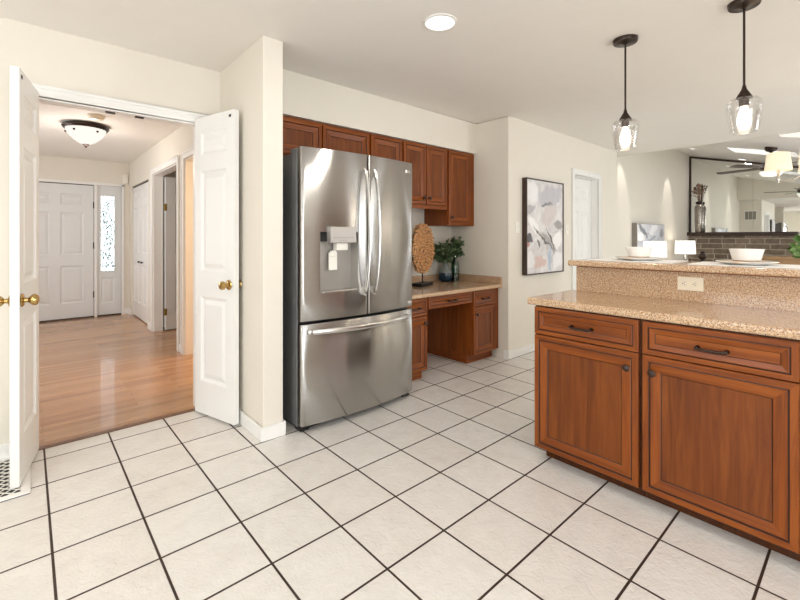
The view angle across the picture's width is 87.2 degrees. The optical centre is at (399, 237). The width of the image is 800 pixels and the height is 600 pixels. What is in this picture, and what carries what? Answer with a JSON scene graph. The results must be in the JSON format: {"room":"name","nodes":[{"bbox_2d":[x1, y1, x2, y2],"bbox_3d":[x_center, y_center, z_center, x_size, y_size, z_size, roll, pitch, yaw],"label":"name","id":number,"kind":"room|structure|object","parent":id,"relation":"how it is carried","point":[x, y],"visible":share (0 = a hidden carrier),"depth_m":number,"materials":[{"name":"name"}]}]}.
{"room":"kitchen","nodes":[
{"label":"kitchen","id":0,"kind":"room"},
{"bbox_2d":[39,155,128,308],"bbox_3d":[-4.544,0.023,6.665,4.900,2.410,0.100,0,0,-42],"label":"wall","id":1,"kind":"structure","parent":0,"point":[50,167],"depth_m":6.47,"materials":[{"name":"beige paint"}]},
{"bbox_2d":[39,182,93,320],"bbox_3d":[-5.048,0.208,6.162,0.924,2.000,0.113,0,0,-42],"label":"door","id":2,"kind":"structure","parent":1,"relation":"in","point":[66,211],"depth_m":6.25,"materials":[{"name":"grey paint"}]},
{"bbox_2d":[39,178,123,322],"bbox_3d":[-4.948,0.193,6.280,1.385,2.070,0.098,0,0,-42],"label":"trim","id":3,"kind":"structure","parent":1,"relation":"attached to","point":[95,184],"depth_m":6.47,"materials":[{"name":"white paint"}]},
{"bbox_2d":[97,185,120,314],"bbox_3d":[-4.576,0.203,6.614,0.315,2.013,0.052,0,0,-42],"label":"window","id":4,"kind":"structure","parent":1,"relation":"in","point":[108,282],"depth_m":6.61,"materials":[{"name":"grey paint"}]},
{"bbox_2d":[123,174,127,183],"bbox_3d":[-4.385,-0.927,6.712,0.070,0.150,0.040,0,0,-42],"label":"door chime","id":5,"kind":"object","parent":1,"relation":"attached to","point":[125,176],"visible":1,"depth_m":6.70,"materials":[{"name":"white plastic"}]},
{"bbox_2d":[39,103,180,163],"bbox_3d":[-3.001,-1.242,4.925,4.900,0.120,4.750,0,0,-42],"label":"ceiling","id":6,"kind":"structure","parent":0,"point":[127,139],"depth_m":4.89,"materials":[{"name":"white paint"}]},
{"bbox_2d":[61,121,109,147],"bbox_3d":[-3.304,-1.058,4.423,0.410,0.248,0.410,0,0,-42],"label":"flush ceiling light","id":7,"kind":"object","parent":6,"relation":"attached to","point":[85,133],"visible":1,"depth_m":4.32,"materials":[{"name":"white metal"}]},
{"bbox_2d":[87,114,104,120],"bbox_3d":[-2.962,-1.161,4.098,0.140,0.042,0.140,0,0,-42],"label":"smoke detector","id":8,"kind":"object","parent":6,"relation":"attached to","point":[95,117],"visible":1,"depth_m":4.05,"materials":[{"name":"beige plastic"}]},
{"bbox_2d":[129,126,192,343],"bbox_3d":[-2.773,0.023,5.061,0.110,2.410,4.650,0,0,-42],"label":"wall","id":9,"kind":"structure","parent":0,"point":[180,140],"depth_m":5.64,"materials":[{"name":"beige paint"}]},
{"bbox_2d":[133,185,141,319],"bbox_3d":[-4.006,0.221,6.413,0.068,1.986,0.620,0,0,-42],"label":"door","id":10,"kind":"structure","parent":9,"relation":"in","point":[137,192],"depth_m":6.40,"materials":[{"name":"white paint"}]},
{"bbox_2d":[140,182,147,322],"bbox_3d":[-3.588,0.221,5.942,0.068,1.986,0.620,0,0,-42],"label":"door","id":11,"kind":"structure","parent":9,"relation":"in","point":[144,262],"depth_m":5.97,"materials":[{"name":"white paint"}]},
{"bbox_2d":[124,308,180,352],"bbox_3d":[-3.347,1.185,5.571,0.079,0.085,3.134,0,0,-42],"label":"baseboard","id":12,"kind":"structure","parent":9,"relation":"attached to","point":[126,311],"depth_m":6.62,"materials":[{"name":"white paint"}]},
{"bbox_2d":[164,177,176,329],"bbox_3d":[-2.692,0.211,5.887,1.119,2.006,0.048,0,0,-45],"label":"door","id":13,"kind":"structure","parent":9,"relation":"in","point":[170,311],"depth_m":5.54,"materials":[{"name":"grey paint"}]},
{"bbox_2d":[181,147,192,355],"bbox_3d":[-1.886,0.175,4.043,0.134,2.111,1.086,0,0,-42],"label":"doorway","id":14,"kind":"structure","parent":9,"relation":"attached to","point":[186,156],"depth_m":4.38,"materials":[{"name":"white paint"}]},
{"bbox_2d":[150,155,179,351],"bbox_3d":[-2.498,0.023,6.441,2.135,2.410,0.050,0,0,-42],"label":"door frame","id":15,"kind":"structure","parent":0,"point":[172,174],"depth_m":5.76,"materials":[{"name":"beige paint"}]},
{"bbox_2d":[0,17,450,443],"bbox_3d":[-1.747,0.005,2.796,6.150,2.445,0.100,0,0,-42],"label":"wall","id":16,"kind":"structure","parent":0,"point":[48,57],"depth_m":2.54,"materials":[{"name":"beige paint"}]},
{"bbox_2d":[0,442,9,458],"bbox_3d":[-2.673,1.185,1.898,3.572,0.085,0.014,0,0,-42],"label":"baseboard","id":17,"kind":"structure","parent":16,"relation":"attached to","point":[4,448],"depth_m":2.33,"materials":[{"name":"white paint"}]},
{"bbox_2d":[0,66,39,488],"bbox_3d":[-1.975,0.194,2.218,0.172,2.041,0.435,0,0,-31],"label":"door","id":18,"kind":"structure","parent":16,"relation":"in","point":[23,300],"depth_m":2.09,"materials":[{"name":"white paint"}]},
{"bbox_2d":[38,408,194,450],"bbox_3d":[-1.776,1.225,2.716,0.880,0.006,0.042,0,0,-42],"label":"trim","id":19,"kind":"structure","parent":16,"relation":"attached to","point":[192,409],"depth_m":2.67,"materials":[{"name":"brown wood"}]},
{"bbox_2d":[32,83,208,406],"bbox_3d":[-1.795,0.175,2.737,1.026,2.111,0.124,0,0,-42],"label":"trim","id":20,"kind":"structure","parent":16,"relation":"attached to","point":[61,97],"depth_m":2.72,"materials":[{"name":"white paint"}]},
{"bbox_2d":[195,109,241,424],"bbox_3d":[-1.243,0.194,2.843,0.435,2.041,0.172,0,0,33],"label":"door","id":21,"kind":"structure","parent":16,"relation":"in","point":[217,282],"depth_m":2.81,"materials":[{"name":"white paint"}]},
{"bbox_2d":[283,115,368,156],"bbox_3d":[-0.741,-0.748,3.390,0.993,0.292,0.345,0,0,-42],"label":"upper cabinet","id":22,"kind":"object","parent":16,"relation":"attached to","point":[297,132],"visible":0.44,"depth_m":3.27,"materials":[{"name":"brown wood"}]},
{"bbox_2d":[369,133,401,160],"bbox_3d":[-0.217,-0.593,3.835,0.378,0.602,0.375,0,0,-42],"label":"upper cabinet","id":23,"kind":"object","parent":16,"relation":"attached to","point":[379,146],"visible":0.16,"depth_m":3.71,"materials":[{"name":"brown wood"}]},
{"bbox_2d":[402,140,446,209],"bbox_3d":[0.154,-0.584,4.164,0.610,0.620,0.375,0,0,-42],"label":"upper cabinet","id":24,"kind":"object","parent":16,"relation":"attached to","point":[429,163],"visible":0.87,"depth_m":4.05,"materials":[{"name":"brown wood"}]},
{"bbox_2d":[424,149,473,226],"bbox_3d":[0.547,-0.507,4.512,0.435,0.774,0.375,0,0,-42],"label":"upper cabinet","id":25,"kind":"object","parent":16,"relation":"attached to","point":[460,165],"visible":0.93,"depth_m":4.39,"materials":[{"name":"brown wood"}]},
{"bbox_2d":[412,273,501,283],"bbox_3d":[0.310,0.441,4.084,1.356,0.071,0.679,0,0,-42],"label":"backsplash","id":26,"kind":"structure","parent":16,"relation":"attached to","point":[434,277],"depth_m":4.47,"materials":[{"name":"beige stone"}]},
{"bbox_2d":[220,36,282,427],"bbox_3d":[-1.028,0.005,2.860,0.129,2.445,0.759,0,0,-42],"label":"wall","id":27,"kind":"structure","parent":0,"point":[252,84],"depth_m":2.61,"materials":[{"name":"beige paint"}]},
{"bbox_2d":[239,409,285,441],"bbox_3d":[-1.024,1.185,2.852,0.161,0.085,0.777,0,0,-42],"label":"baseboard","id":28,"kind":"structure","parent":27,"relation":"attached to","point":[276,430],"depth_m":2.58,"materials":[{"name":"white paint"}]},
{"bbox_2d":[283,69,476,154],"bbox_3d":[-0.203,-1.056,3.857,2.431,0.321,0.362,0,0,-42],"label":"wall","id":29,"kind":"structure","parent":0,"point":[305,97],"depth_m":3.57,"materials":[{"name":"beige paint"}]},
{"bbox_2d":[0,314,799,599],"bbox_3d":[1.816,1.278,5.222,14.700,0.100,10.700,0,0,-42],"label":"floor","id":30,"kind":"structure","parent":0,"point":[442,490],"depth_m":1.91,"materials":[{"name":"beige tile"}]},
{"bbox_2d":[0,457,30,502],"bbox_3d":[-2.052,1.224,2.105,0.304,0.009,0.510,0,0,-42],"label":"floor vent","id":31,"kind":"object","parent":30,"relation":"in","point":[6,494],"visible":0.43,"depth_m":2.07,"materials":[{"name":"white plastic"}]},
{"bbox_2d":[283,146,411,431],"bbox_3d":[-0.476,0.329,3.172,0.950,1.798,0.924,0,0,-42],"label":"refrigerator","id":32,"kind":"object","parent":30,"relation":"on","point":[347,216],"visible":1,"depth_m":2.79,"materials":[{"name":"silver metal"}]},
{"bbox_2d":[407,297,427,380],"bbox_3d":[-0.074,0.870,3.732,0.315,0.717,0.662,0,0,-42],"label":"base cabinet","id":33,"kind":"object","parent":30,"relation":"on","point":[419,306],"visible":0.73,"depth_m":3.56,"materials":[{"name":"brown wood"}]},
{"bbox_2d":[412,273,501,298],"bbox_3d":[0.311,0.458,4.082,1.356,0.105,0.683,0,0,-42],"label":"countertop","id":34,"kind":"structure","parent":33,"relation":"on","point":[467,282],"depth_m":4.20,"materials":[{"name":"beige stone"}]},
{"bbox_2d":[412,223,434,286],"bbox_3d":[0.222,0.170,4.142,0.110,0.613,0.501,0,0,28],"label":"disc sculpture","id":35,"kind":"object","parent":34,"relation":"on","point":[423,248],"visible":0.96,"depth_m":4.10,"materials":[{"name":"brown wood"}]},
{"bbox_2d":[433,238,454,281],"bbox_3d":[0.475,0.241,4.496,0.268,0.470,0.327,0,0,33],"label":"vase","id":36,"kind":"object","parent":34,"relation":"on","point":[443,254],"visible":0.96,"depth_m":4.44,"materials":[{"name":"blue ceramic"}]},
{"bbox_2d":[427,291,472,309],"bbox_3d":[0.309,0.570,3.998,0.606,0.115,0.552,0,0,-42],"label":"drawer","id":37,"kind":"object","parent":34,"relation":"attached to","point":[434,302],"visible":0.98,"depth_m":3.79,"materials":[{"name":"brown wood"}]},
{"bbox_2d":[451,254,458,280],"bbox_3d":[0.597,0.333,4.562,0.095,0.290,0.094,0,0,-42],"label":"bottle","id":38,"kind":"object","parent":34,"relation":"on","point":[455,264],"depth_m":4.52,"materials":[{"name":"green glass"}]},
{"bbox_2d":[448,236,464,280],"bbox_3d":[0.564,0.231,4.549,0.258,0.493,0.251,0,0,-42],"label":"bottle vase","id":39,"kind":"object","parent":34,"relation":"on","point":[457,244],"visible":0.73,"depth_m":4.52,"materials":[{"name":"green glass"}]},
{"bbox_2d":[427,288,497,363],"bbox_3d":[0.663,0.870,4.385,0.434,0.717,0.662,0,0,-42],"label":"base cabinet","id":40,"kind":"object","parent":30,"relation":"on","point":[466,333],"visible":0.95,"depth_m":4.18,"materials":[{"name":"brown wood"}]},
{"bbox_2d":[535,305,646,496],"bbox_3d":[1.090,0.804,2.280,0.511,0.848,0.541,0,0,-42],"label":"base cabinet","id":41,"kind":"object","parent":30,"relation":"on","point":[588,365],"visible":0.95,"depth_m":2.10,"materials":[{"name":"brown wood"}]},
{"bbox_2d":[576,266,799,311],"bbox_3d":[1.734,0.703,2.075,0.140,1.050,1.700,0,0,-42],"label":"wall","id":42,"kind":"structure","parent":30,"relation":"on","point":[775,293],"depth_m":2.17,"materials":[{"name":"beige stone"}]},
{"bbox_2d":[568,258,799,277],"bbox_3d":[1.800,0.164,2.129,0.460,0.041,1.750,0,0,-42],"label":"bar","id":43,"kind":"object","parent":42,"relation":"on","point":[681,266],"visible":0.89,"depth_m":2.15,"materials":[{"name":"beige stone"}]},
{"bbox_2d":[587,258,686,263],"bbox_3d":[1.437,0.141,2.560,0.320,0.004,0.460,0,0,-42],"label":"placemat","id":44,"kind":"object","parent":43,"relation":"on","point":[600,259],"visible":0.87,"depth_m":2.51,"materials":[{"name":"white fabric"}]},
{"bbox_2d":[616,256,661,260],"bbox_3d":[1.445,0.130,2.551,0.254,0.018,0.254,0,0,-42],"label":"dinner plate","id":45,"kind":"object","parent":44,"relation":"on","point":[620,257],"visible":0.84,"depth_m":2.47,"materials":[{"name":"white ceramic"}]},
{"bbox_2d":[617,257,649,259],"bbox_3d":[1.416,0.126,2.538,0.150,0.011,0.120,0,0,-2],"label":"folded napkin","id":46,"kind":"object","parent":45,"relation":"on","point":[623,257],"visible":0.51,"depth_m":2.50,"materials":[{"name":"beige fabric"}]},
{"bbox_2d":[626,247,652,256],"bbox_3d":[1.453,0.090,2.558,0.145,0.060,0.145,0,0,28],"label":"soup bowl","id":47,"kind":"object","parent":46,"relation":"on","point":[631,251],"visible":0.99,"depth_m":2.50,"materials":[{"name":"white ceramic"}]},
{"bbox_2d":[698,251,706,261],"bbox_3d":[1.744,0.111,2.425,0.045,0.064,0.046,0,0,-42],"label":"ornament","id":48,"kind":"object","parent":43,"relation":"on","point":[702,255],"visible":0.98,"depth_m":2.41,"materials":[{"name":"brown metal"}]},
{"bbox_2d":[688,261,799,268],"bbox_3d":[1.781,0.141,2.143,0.320,0.004,0.460,0,0,-42],"label":"placemat","id":49,"kind":"object","parent":43,"relation":"on","point":[786,266],"visible":0.9,"depth_m":2.07,"materials":[{"name":"white fabric"}]},
{"bbox_2d":[715,260,779,265],"bbox_3d":[1.759,0.130,2.137,0.254,0.018,0.254,0,0,-42],"label":"dinner plate","id":50,"kind":"object","parent":49,"relation":"on","point":[725,262],"visible":0.77,"depth_m":2.06,"materials":[{"name":"white ceramic"}]},
{"bbox_2d":[719,260,762,263],"bbox_3d":[1.730,0.126,2.124,0.150,0.011,0.120,0,0,-2],"label":"folded napkin","id":51,"kind":"object","parent":50,"relation":"on","point":[720,260],"visible":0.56,"depth_m":2.08,"materials":[{"name":"beige fabric"}]},
{"bbox_2d":[729,249,764,260],"bbox_3d":[1.767,0.090,2.143,0.145,0.060,0.145,0,0,28],"label":"soup bowl","id":52,"kind":"object","parent":51,"relation":"on","point":[736,254],"visible":0.98,"depth_m":2.09,"materials":[{"name":"white ceramic"}]},
{"bbox_2d":[677,276,703,291],"bbox_3d":[1.520,0.245,2.203,0.008,0.072,0.116,0,0,-42],"label":"outlet","id":53,"kind":"object","parent":42,"relation":"attached to","point":[683,283],"visible":1,"depth_m":2.20,"materials":[{"name":"beige plastic"}]},
{"bbox_2d":[681,280,687,286],"bbox_3d":[1.502,0.245,2.219,0.002,0.032,0.030,0,0,-42],"label":"receptacle","id":54,"kind":"object","parent":53,"relation":"attached to","point":[684,283],"depth_m":2.22,"materials":[{"name":"beige plastic"}]},
{"bbox_2d":[692,281,698,287],"bbox_3d":[1.534,0.245,2.183,0.002,0.032,0.030,0,0,-42],"label":"receptacle","id":55,"kind":"object","parent":53,"relation":"attached to","point":[695,284],"depth_m":2.18,"materials":[{"name":"beige plastic"}]},
{"bbox_2d":[642,319,799,561],"bbox_3d":[1.447,0.804,1.877,0.511,0.848,0.535,0,0,-42],"label":"base cabinet","id":56,"kind":"object","parent":30,"relation":"on","point":[721,408],"visible":1,"depth_m":1.70,"materials":[{"name":"brown wood"}]},
{"bbox_2d":[688,236,796,261],"bbox_3d":[7.715,0.597,9.579,0.089,1.261,1.929,0,0,-42],"label":"fireplace surround","id":57,"kind":"object","parent":30,"relation":"on","point":[714,247],"visible":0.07,"depth_m":9.60,"materials":[{"name":"brown brick"}]},
{"bbox_2d":[687,232,798,235],"bbox_3d":[7.684,-0.076,9.532,0.200,0.082,1.960,0,0,-42],"label":"mantel shelf","id":58,"kind":"object","parent":57,"relation":"on","point":[688,233],"visible":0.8,"depth_m":9.41,"materials":[{"name":"brown wood"}]},
{"bbox_2d":[691,183,705,231],"bbox_3d":[7.175,-0.705,10.102,0.194,1.175,0.247,0,0,-6],"label":"vase","id":59,"kind":"object","parent":58,"relation":"on","point":[699,209],"visible":0.99,"depth_m":10.03,"materials":[{"name":"silver metal"}]},
{"bbox_2d":[761,256,799,264],"bbox_3d":[7.877,0.808,8.260,0.400,0.840,1.700,0,0,-42],"label":"console table","id":60,"kind":"object","parent":30,"relation":"on","point":[791,260],"visible":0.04,"depth_m":8.34,"materials":[{"name":"beige wood"}]},
{"bbox_3d":[3.298,0.838,2.874,1.000,0.780,1.420,0,0,-42],"label":"dining table","id":61,"kind":"object","parent":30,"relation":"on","visible":0},
{"bbox_2d":[786,235,799,257],"bbox_3d":[3.025,0.189,3.024,0.388,0.516,0.362,0,0,26],"label":"potted plant","id":62,"kind":"object","parent":61,"relation":"on","point":[794,249],"visible":1,"depth_m":3.07,"materials":[{"name":"green plant"}]},
{"bbox_3d":[4.702,0.953,7.770,0.500,0.550,0.440,0,0,-42],"label":"end table","id":63,"kind":"object","parent":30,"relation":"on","visible":0},
{"bbox_2d":[643,241,666,256],"bbox_3d":[4.702,0.376,7.770,0.393,0.603,0.393,0,0,-42],"label":"table lamp","id":64,"kind":"object","parent":63,"relation":"on","point":[659,249],"visible":0.55,"depth_m":7.60,"materials":[{"name":"white fabric"}]},
{"bbox_3d":[6.217,0.953,9.167,0.500,0.550,0.440,0,0,-42],"label":"end table","id":65,"kind":"object","parent":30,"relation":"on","visible":0},
{"bbox_2d":[674,241,695,260],"bbox_3d":[6.217,0.376,9.167,0.393,0.603,0.393,0,0,-42],"label":"table lamp","id":66,"kind":"object","parent":65,"relation":"on","point":[681,247],"visible":0.81,"depth_m":9.02,"materials":[{"name":"white fabric"}]},
{"bbox_3d":[1.811,0.804,1.467,0.511,0.848,0.560,0,0,-42],"label":"cabinet","id":67,"kind":"object","parent":30,"relation":"on","visible":0},
{"bbox_2d":[527,290,799,339],"bbox_3d":[1.486,0.357,1.886,0.518,0.039,1.747,0,0,-42],"label":"countertop","id":68,"kind":"structure","parent":67,"relation":"on","point":[759,321],"depth_m":1.94,"materials":[{"name":"beige stone"}]},
{"bbox_2d":[0,0,799,155],"bbox_3d":[1.361,-1.280,1.576,9.180,0.125,5.850,0,0,-42],"label":"ceiling","id":69,"kind":"structure","parent":0,"point":[381,48],"depth_m":2.76,"materials":[{"name":"white paint"}]},
{"bbox_2d":[423,13,456,31],"bbox_3d":[0.227,-1.212,2.380,0.192,0.010,0.192,0,0,-42],"label":"recessed light","id":70,"kind":"object","parent":69,"relation":"in","point":[439,22],"visible":1,"depth_m":2.37,"materials":[{"name":"white paint"}]},
{"bbox_2d":[613,34,637,146],"bbox_3d":[1.387,-0.883,2.587,0.153,0.680,0.153,0,0,-13],"label":"pendant light","id":71,"kind":"object","parent":69,"relation":"hanging from","point":[623,41],"visible":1,"depth_m":2.57,"materials":[{"name":"brown metal"}]},
{"bbox_2d":[619,109,631,127],"bbox_3d":[1.387,-0.732,2.587,0.072,0.110,0.072,0,0,-42],"label":"socket","id":72,"kind":"object","parent":71,"relation":"attached to","point":[625,118],"depth_m":2.57,"materials":[{"name":"brown metal"}]},
{"bbox_2d":[727,0,761,129],"bbox_3d":[1.783,-0.883,2.178,0.153,0.680,0.153,0,0,-13],"label":"pendant light","id":73,"kind":"object","parent":69,"relation":"hanging from","point":[744,119],"visible":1,"depth_m":2.17,"materials":[{"name":"brown metal"}]},
{"bbox_2d":[735,85,752,106],"bbox_3d":[1.783,-0.732,2.178,0.072,0.110,0.072,0,0,-42],"label":"socket","id":74,"kind":"object","parent":73,"relation":"attached to","point":[744,96],"depth_m":2.16,"materials":[{"name":"brown metal"}]},
{"bbox_2d":[764,152,799,182],"bbox_3d":[3.005,-0.777,2.967,0.672,0.890,0.660,0,0,-42],"label":"chandelier","id":75,"kind":"object","parent":69,"relation":"hanging from","point":[777,162],"visible":1,"depth_m":3.10,"materials":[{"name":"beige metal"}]},
{"bbox_2d":[776,169,780,182],"bbox_3d":[2.827,-0.484,3.143,0.028,0.155,0.028,0,0,-42],"label":"finial","id":76,"kind":"object","parent":75,"relation":"attached to","point":[778,178],"depth_m":3.13,"materials":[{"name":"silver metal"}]},
{"bbox_2d":[451,116,512,357],"bbox_3d":[0.868,0.005,4.542,0.080,2.445,0.759,0,0,-42],"label":"wall","id":77,"kind":"structure","parent":0,"point":[487,248],"depth_m":4.35,"materials":[{"name":"beige paint"}]},
{"bbox_2d":[512,117,616,348],"bbox_3d":[2.087,0.003,5.203,2.620,2.450,0.130,0,0,-42],"label":"wall","id":78,"kind":"structure","parent":0,"point":[539,152],"depth_m":4.78,"materials":[{"name":"beige paint"}]},
{"bbox_2d":[515,222,519,232],"bbox_3d":[1.214,-0.102,4.333,0.072,0.116,0.014,0,0,-42],"label":"light switch","id":79,"kind":"object","parent":78,"relation":"attached to","point":[517,224],"visible":1,"depth_m":4.33,"materials":[{"name":"white plastic"}]},
{"bbox_2d":[504,343,534,359],"bbox_3d":[2.084,1.185,5.135,2.714,0.085,0.066,0,0,-42],"label":"baseboard","id":80,"kind":"structure","parent":78,"relation":"attached to","point":[529,348],"depth_m":4.34,"materials":[{"name":"white paint"}]},
{"bbox_2d":[522,177,563,275],"bbox_3d":[1.589,-0.112,4.638,0.785,1.020,0.055,0,0,-42],"label":"framed painting","id":81,"kind":"object","parent":78,"relation":"attached to","point":[542,200],"visible":1,"depth_m":4.58,"materials":[{"name":"fabric"}]},
{"bbox_2d":[565,225,568,233],"bbox_3d":[2.004,-0.092,5.033,0.072,0.116,0.014,0,0,-42],"label":"light switch","id":82,"kind":"object","parent":78,"relation":"attached to","point":[566,226],"visible":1,"depth_m":5.02,"materials":[{"name":"white plastic"}]},
{"bbox_2d":[575,178,590,289],"bbox_3d":[2.339,0.230,5.431,0.650,1.973,0.103,0,0,-42],"label":"door","id":83,"kind":"structure","parent":78,"relation":"in","point":[582,187],"depth_m":5.51,"materials":[{"name":"white paint"}]},
{"bbox_2d":[571,168,601,289],"bbox_3d":[2.349,0.196,5.420,0.816,2.071,0.154,0,0,-42],"label":"trim","id":84,"kind":"structure","parent":78,"relation":"attached to","point":[596,184],"depth_m":5.60,"materials":[{"name":"white paint"}]},
{"bbox_2d":[617,149,688,260],"bbox_3d":[4.925,-0.472,8.461,5.950,3.400,0.100,0,0,-42],"label":"wall","id":85,"kind":"structure","parent":0,"point":[652,187],"depth_m":8.73,"materials":[{"name":"beige paint"}]},
{"bbox_2d":[632,223,663,246],"bbox_3d":[4.946,-0.003,8.354,1.528,0.522,0.090,0,0,-42],"label":"picture","id":86,"kind":"object","parent":85,"relation":"attached to","point":[641,232],"visible":0.6,"depth_m":8.12,"materials":[{"name":"grey paper"}]},
{"bbox_2d":[617,131,799,156],"bbox_3d":[4.216,-1.672,5.319,0.060,0.900,3.660,0,0,-42],"label":"wall header","id":87,"kind":"structure","parent":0,"point":[796,131],"depth_m":5.45,"materials":[{"name":"beige paint"}]},
{"bbox_2d":[674,132,799,165],"bbox_3d":[6.269,-1.659,7.141,5.490,1.165,3.660,0,0,-42],"label":"ceiling","id":88,"kind":"structure","parent":0,"point":[752,150],"depth_m":8.00,"materials":[{"name":"white paint"}]},
{"bbox_2d":[716,147,798,176],"bbox_3d":[6.335,-1.292,7.207,1.516,0.535,1.533,0,0,-42],"label":"ceiling fan","id":89,"kind":"object","parent":88,"relation":"hanging from","point":[761,167],"visible":0.53,"depth_m":7.12,"materials":[{"name":"brown metal"}]},
{"bbox_3d":[8.360,-0.472,8.996,0.100,3.400,3.660,0,0,-42],"label":"wall","id":90,"kind":"structure","parent":0,"visible":0},
{"bbox_2d":[689,157,799,231],"bbox_3d":[7.898,-1.046,9.419,0.030,1.856,2.405,0,0,-42],"label":"wall mirror","id":91,"kind":"object","parent":90,"relation":"attached to","point":[749,201],"visible":0.8,"depth_m":9.57,"materials":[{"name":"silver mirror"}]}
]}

